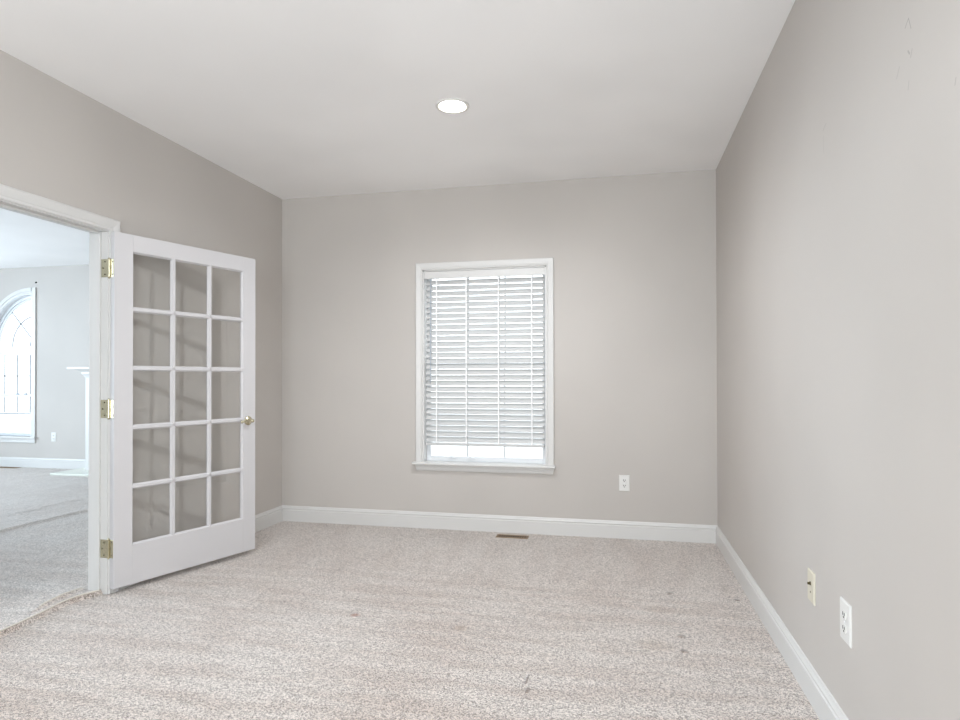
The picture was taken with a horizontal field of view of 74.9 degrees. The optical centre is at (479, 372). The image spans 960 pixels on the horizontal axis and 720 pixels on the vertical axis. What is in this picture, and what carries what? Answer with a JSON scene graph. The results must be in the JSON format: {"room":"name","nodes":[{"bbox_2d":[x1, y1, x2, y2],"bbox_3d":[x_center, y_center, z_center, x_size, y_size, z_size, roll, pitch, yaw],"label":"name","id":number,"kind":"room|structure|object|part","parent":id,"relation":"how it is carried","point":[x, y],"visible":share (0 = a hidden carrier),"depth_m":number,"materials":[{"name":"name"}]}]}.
{"room":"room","nodes":[
{"label":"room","id":0,"kind":"room"},
{"bbox_2d":[0,265,88,458],"bbox_3d":[-4.722,-0.084,8.343,6.973,2.740,0.150,0,0,12],"label":"wall","id":1,"kind":"structure","parent":0,"point":[62,305],"depth_m":8.49,"materials":[{"name":"paint"}]},
{"bbox_2d":[0,287,36,442],"bbox_3d":[-6.485,-0.104,8.688,0.910,2.123,0.155,0,0,12],"label":"window","id":2,"kind":"structure","parent":1,"relation":"in","point":[8,305],"depth_m":8.66,"materials":[{"name":"grey paint"}]},
{"bbox_2d":[0,457,84,468],"bbox_3d":[-6.614,1.227,8.665,3.130,0.130,0.015,0,0,12],"label":"baseboard","id":3,"kind":"structure","parent":1,"relation":"attached to","point":[4,461],"depth_m":8.51,"materials":[{"name":"grey paint"}]},
{"bbox_2d":[51,432,55,441],"bbox_3d":[-5.777,0.868,8.487,0.075,0.125,0.009,0,0,12],"label":"wall outlet","id":4,"kind":"object","parent":1,"relation":"attached to","point":[53,434],"visible":1,"depth_m":8.49,"materials":[{"name":"white plastic"}]},
{"bbox_2d":[0,50,281,541],"bbox_3d":[-2.447,-0.138,2.185,0.120,2.740,6.500,0,0,12],"label":"wall","id":5,"kind":"structure","parent":0,"point":[59,143],"depth_m":4.06,"materials":[{"name":"paint"}]},
{"bbox_2d":[0,184,119,594],"bbox_3d":[-2.248,0.182,3.084,0.158,2.112,1.063,0,0,12],"label":"door frame","id":6,"kind":"structure","parent":5,"relation":"attached to","point":[99,227],"depth_m":3.52,"materials":[{"name":"grey paint"}]},
{"bbox_3d":[-2.316,0.182,3.099,0.019,2.112,1.063,0,0,12],"label":"casing","id":7,"kind":"part","parent":6,"relation":"part of","materials":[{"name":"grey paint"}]},
{"bbox_2d":[100,231,254,588],"bbox_3d":[-1.821,0.210,3.922,0.148,2.003,1.005,0,-1,30],"label":"door","id":8,"kind":"structure","parent":5,"relation":"in","point":[131,562],"depth_m":3.80,"materials":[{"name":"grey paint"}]},
{"bbox_3d":[-2.108,0.985,3.512,0.044,0.102,0.004,0,0,12],"label":"jamb plate","id":9,"kind":"part","parent":8,"relation":"part of","materials":[{"name":"gold metal"}]},
{"bbox_3d":[-2.109,0.202,3.518,0.044,0.102,0.004,0,0,12],"label":"jamb plate","id":10,"kind":"part","parent":8,"relation":"part of","materials":[{"name":"gold metal"}]},
{"bbox_3d":[-2.111,-0.590,3.525,0.044,0.102,0.004,0,0,12],"label":"jamb plate","id":11,"kind":"part","parent":8,"relation":"part of","materials":[{"name":"gold metal"}]},
{"bbox_3d":[-1.815,0.147,3.933,0.004,1.663,0.741,0,-1,30],"label":"glass","id":12,"kind":"part","parent":8,"relation":"part of","materials":[{"name":"clear glass"}]},
{"bbox_3d":[-1.573,0.324,4.223,0.017,0.030,0.092,0,-1,30],"label":"lever","id":13,"kind":"part","parent":8,"relation":"part of","materials":[{"name":"gold metal"}]},
{"bbox_3d":[-1.563,0.326,4.270,0.056,0.062,0.062,0,-1,30],"label":"handle","id":14,"kind":"part","parent":8,"relation":"part of","materials":[{"name":"gold metal"}]},
{"bbox_2d":[119,505,282,589],"bbox_3d":[-1.872,1.185,4.462,0.015,0.130,1.785,0,0,12],"label":"baseboard","id":15,"kind":"structure","parent":5,"relation":"attached to","point":[268,518],"depth_m":5.09,"materials":[{"name":"grey paint"}]},
{"bbox_2d":[0,0,794,268],"bbox_3d":[-3.905,-1.544,3.644,10.900,0.100,9.000,0,0,12],"label":"ceiling","id":16,"kind":"structure","parent":0,"point":[294,99],"depth_m":3.24,"materials":[{"name":"paint"}]},
{"bbox_2d":[435,98,468,113],"bbox_3d":[-0.155,-1.555,3.522,0.192,0.132,0.192,0,0,12],"label":"recessed light","id":17,"kind":"object","parent":16,"relation":"in","point":[450,105],"visible":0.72,"depth_m":3.52,"materials":[{"name":"white plastic"}]},
{"bbox_3d":[-0.155,-1.545,3.522,0.124,0.112,0.124,0,0,12],"label":"bulb","id":18,"kind":"part","parent":17,"relation":"part of","materials":[{"name":"white glass"}]},
{"bbox_2d":[0,466,819,719],"bbox_3d":[-3.901,1.289,3.620,10.900,0.154,9.000,0,0,12],"label":"floor","id":19,"kind":"structure","parent":0,"point":[314,621],"depth_m":3.00,"materials":[{"name":"carpet"}]},
{"bbox_2d":[0,587,100,631],"bbox_3d":[-2.285,1.218,3.114,0.152,0.033,0.905,0,0,12],"label":"threshold","id":20,"kind":"object","parent":19,"relation":"on","point":[44,610],"visible":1,"depth_m":3.29,"materials":[{"name":"beige carpet"}]},
{"bbox_2d":[50,367,88,475],"bbox_3d":[-4.291,0.601,7.902,2.200,1.362,0.515,0,0,12],"label":"fireplace","id":21,"kind":"object","parent":19,"relation":"on","point":[84,371],"visible":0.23,"depth_m":8.13,"materials":[{"name":"grey paint"}]},
{"bbox_2d":[67,367,88,368],"bbox_3d":[-4.266,-0.065,8.028,2.200,0.027,0.270,0,0,12],"label":"mantel shelf","id":22,"kind":"object","parent":21,"relation":"attached to","point":[67,367],"depth_m":8.09,"materials":[{"name":"grey paint"}]},
{"bbox_3d":[-4.263,0.008,8.039,2.010,0.121,0.246,0,0,12],"label":"crown moulding","id":23,"kind":"part","parent":21,"relation":"part of","materials":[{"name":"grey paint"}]},
{"bbox_2d":[496,534,528,538],"bbox_3d":[0.247,1.246,4.770,0.245,0.006,0.082,0,0,12],"label":"floor vent","id":24,"kind":"object","parent":19,"relation":"in","point":[497,535],"visible":1,"depth_m":4.78,"materials":[{"name":"brown metal"}]},
{"bbox_2d":[282,169,717,524],"bbox_3d":[0.054,-0.119,5.039,3.777,2.740,0.150,0,0,12],"label":"wall","id":25,"kind":"structure","parent":0,"point":[635,291],"depth_m":4.87,"materials":[{"name":"paint"}]},
{"bbox_2d":[412,257,555,473],"bbox_3d":[0.033,-0.051,5.016,1.148,1.677,0.203,0,0,12],"label":"window","id":26,"kind":"structure","parent":25,"relation":"in","point":[425,460],"depth_m":4.99,"materials":[{"name":"white paint"}]},
{"bbox_2d":[424,267,544,447],"bbox_3d":[0.033,-0.118,4.998,0.980,1.403,0.058,0,0,12],"label":"window blind","id":27,"kind":"object","parent":26,"relation":"attached to","point":[531,417],"visible":1,"depth_m":5.00,"materials":[{"name":"white plastic"}]},
{"bbox_3d":[-0.347,-0.107,5.086,0.009,1.342,0.046,0,0,12],"label":"ladder cord","id":28,"kind":"part","parent":27,"relation":"part of","materials":[{"name":"white fabric"}]},
{"bbox_3d":[-0.105,-0.107,5.033,0.009,1.342,0.046,0,0,12],"label":"ladder cord","id":29,"kind":"part","parent":27,"relation":"part of","materials":[{"name":"white fabric"}]},
{"bbox_3d":[0.035,0.573,4.996,0.964,0.020,0.050,0,0,12],"label":"rail","id":30,"kind":"part","parent":27,"relation":"part of","materials":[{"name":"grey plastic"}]},
{"bbox_3d":[0.151,-0.108,4.976,0.009,1.342,0.046,0,0,12],"label":"ladder cord","id":31,"kind":"part","parent":27,"relation":"part of","materials":[{"name":"white fabric"}]},
{"bbox_3d":[0.410,-0.109,4.919,0.009,1.342,0.046,0,0,12],"label":"ladder cord","id":32,"kind":"part","parent":27,"relation":"part of","materials":[{"name":"white fabric"}]},
{"bbox_3d":[0.047,0.320,5.052,0.982,0.796,0.030,0,0,12],"label":"sash","id":33,"kind":"part","parent":26,"relation":"part of","materials":[{"name":"white plastic"}]},
{"bbox_3d":[0.053,-0.430,5.091,0.982,0.783,0.030,0,0,12],"label":"sash","id":34,"kind":"part","parent":26,"relation":"part of","materials":[{"name":"white plastic"}]},
{"bbox_2d":[282,505,716,543],"bbox_3d":[0.024,1.186,4.951,3.507,0.130,0.015,0,0,12],"label":"baseboard","id":35,"kind":"structure","parent":25,"relation":"attached to","point":[696,533],"depth_m":4.90,"materials":[{"name":"white paint"}]},
{"bbox_2d":[619,475,629,490],"bbox_3d":[1.088,0.831,4.722,0.078,0.120,0.009,0,0,12],"label":"wall outlet","id":36,"kind":"object","parent":25,"relation":"attached to","point":[624,480],"visible":1,"depth_m":4.72,"materials":[{"name":"white plastic"}]},
{"bbox_2d":[716,0,959,719],"bbox_3d":[1.094,-0.151,1.328,0.150,2.740,6.650,0,0,12],"label":"wall","id":37,"kind":"structure","parent":0,"point":[838,174],"depth_m":1.95,"materials":[{"name":"paint"}]},
{"bbox_2d":[716,525,848,719],"bbox_3d":[1.031,1.155,1.409,0.015,0.130,6.500,0,0,12],"label":"baseboard","id":38,"kind":"structure","parent":37,"relation":"attached to","point":[820,698],"depth_m":2.67,"materials":[{"name":"white paint"}]},
{"bbox_2d":[807,568,815,605],"bbox_3d":[1.237,0.801,2.349,0.016,0.117,0.080,0,0,12],"label":"cable plate","id":39,"kind":"object","parent":37,"relation":"attached to","point":[811,575],"visible":1,"depth_m":2.33,"materials":[{"name":"beige plastic"}]},
{"bbox_2d":[840,596,851,647],"bbox_3d":[1.162,0.792,1.995,0.009,0.130,0.092,0,0,12],"label":"wall outlet","id":40,"kind":"object","parent":37,"relation":"attached to","point":[845,607],"visible":1,"depth_m":1.98,"materials":[{"name":"white plastic"}]},
{"bbox_2d":[842,609,845,619],"bbox_3d":[1.160,0.770,1.996,0.004,0.025,0.034,0,0,12],"label":"receptacle","id":41,"kind":"object","parent":40,"relation":"attached to","point":[843,610],"depth_m":1.99,"materials":[{"name":"white plastic"}]},
{"bbox_2d":[842,623,845,633],"bbox_3d":[1.160,0.814,1.995,0.004,0.025,0.034,0,0,12],"label":"receptacle","id":42,"kind":"object","parent":40,"relation":"attached to","point":[843,624],"depth_m":2.00,"materials":[{"name":"white plastic"}]},
{"label":"outside","id":43,"kind":"structure","parent":0,"visible":0},
{"bbox_2d":[0,408,542,457],"bbox_3d":[-5.047,2.239,8.627,65.000,0.100,75.000,0,0,12],"label":"ground","id":44,"kind":"structure","parent":43,"point":[19,423],"depth_m":19.06,"materials":[{"name":"white"}]}
]}

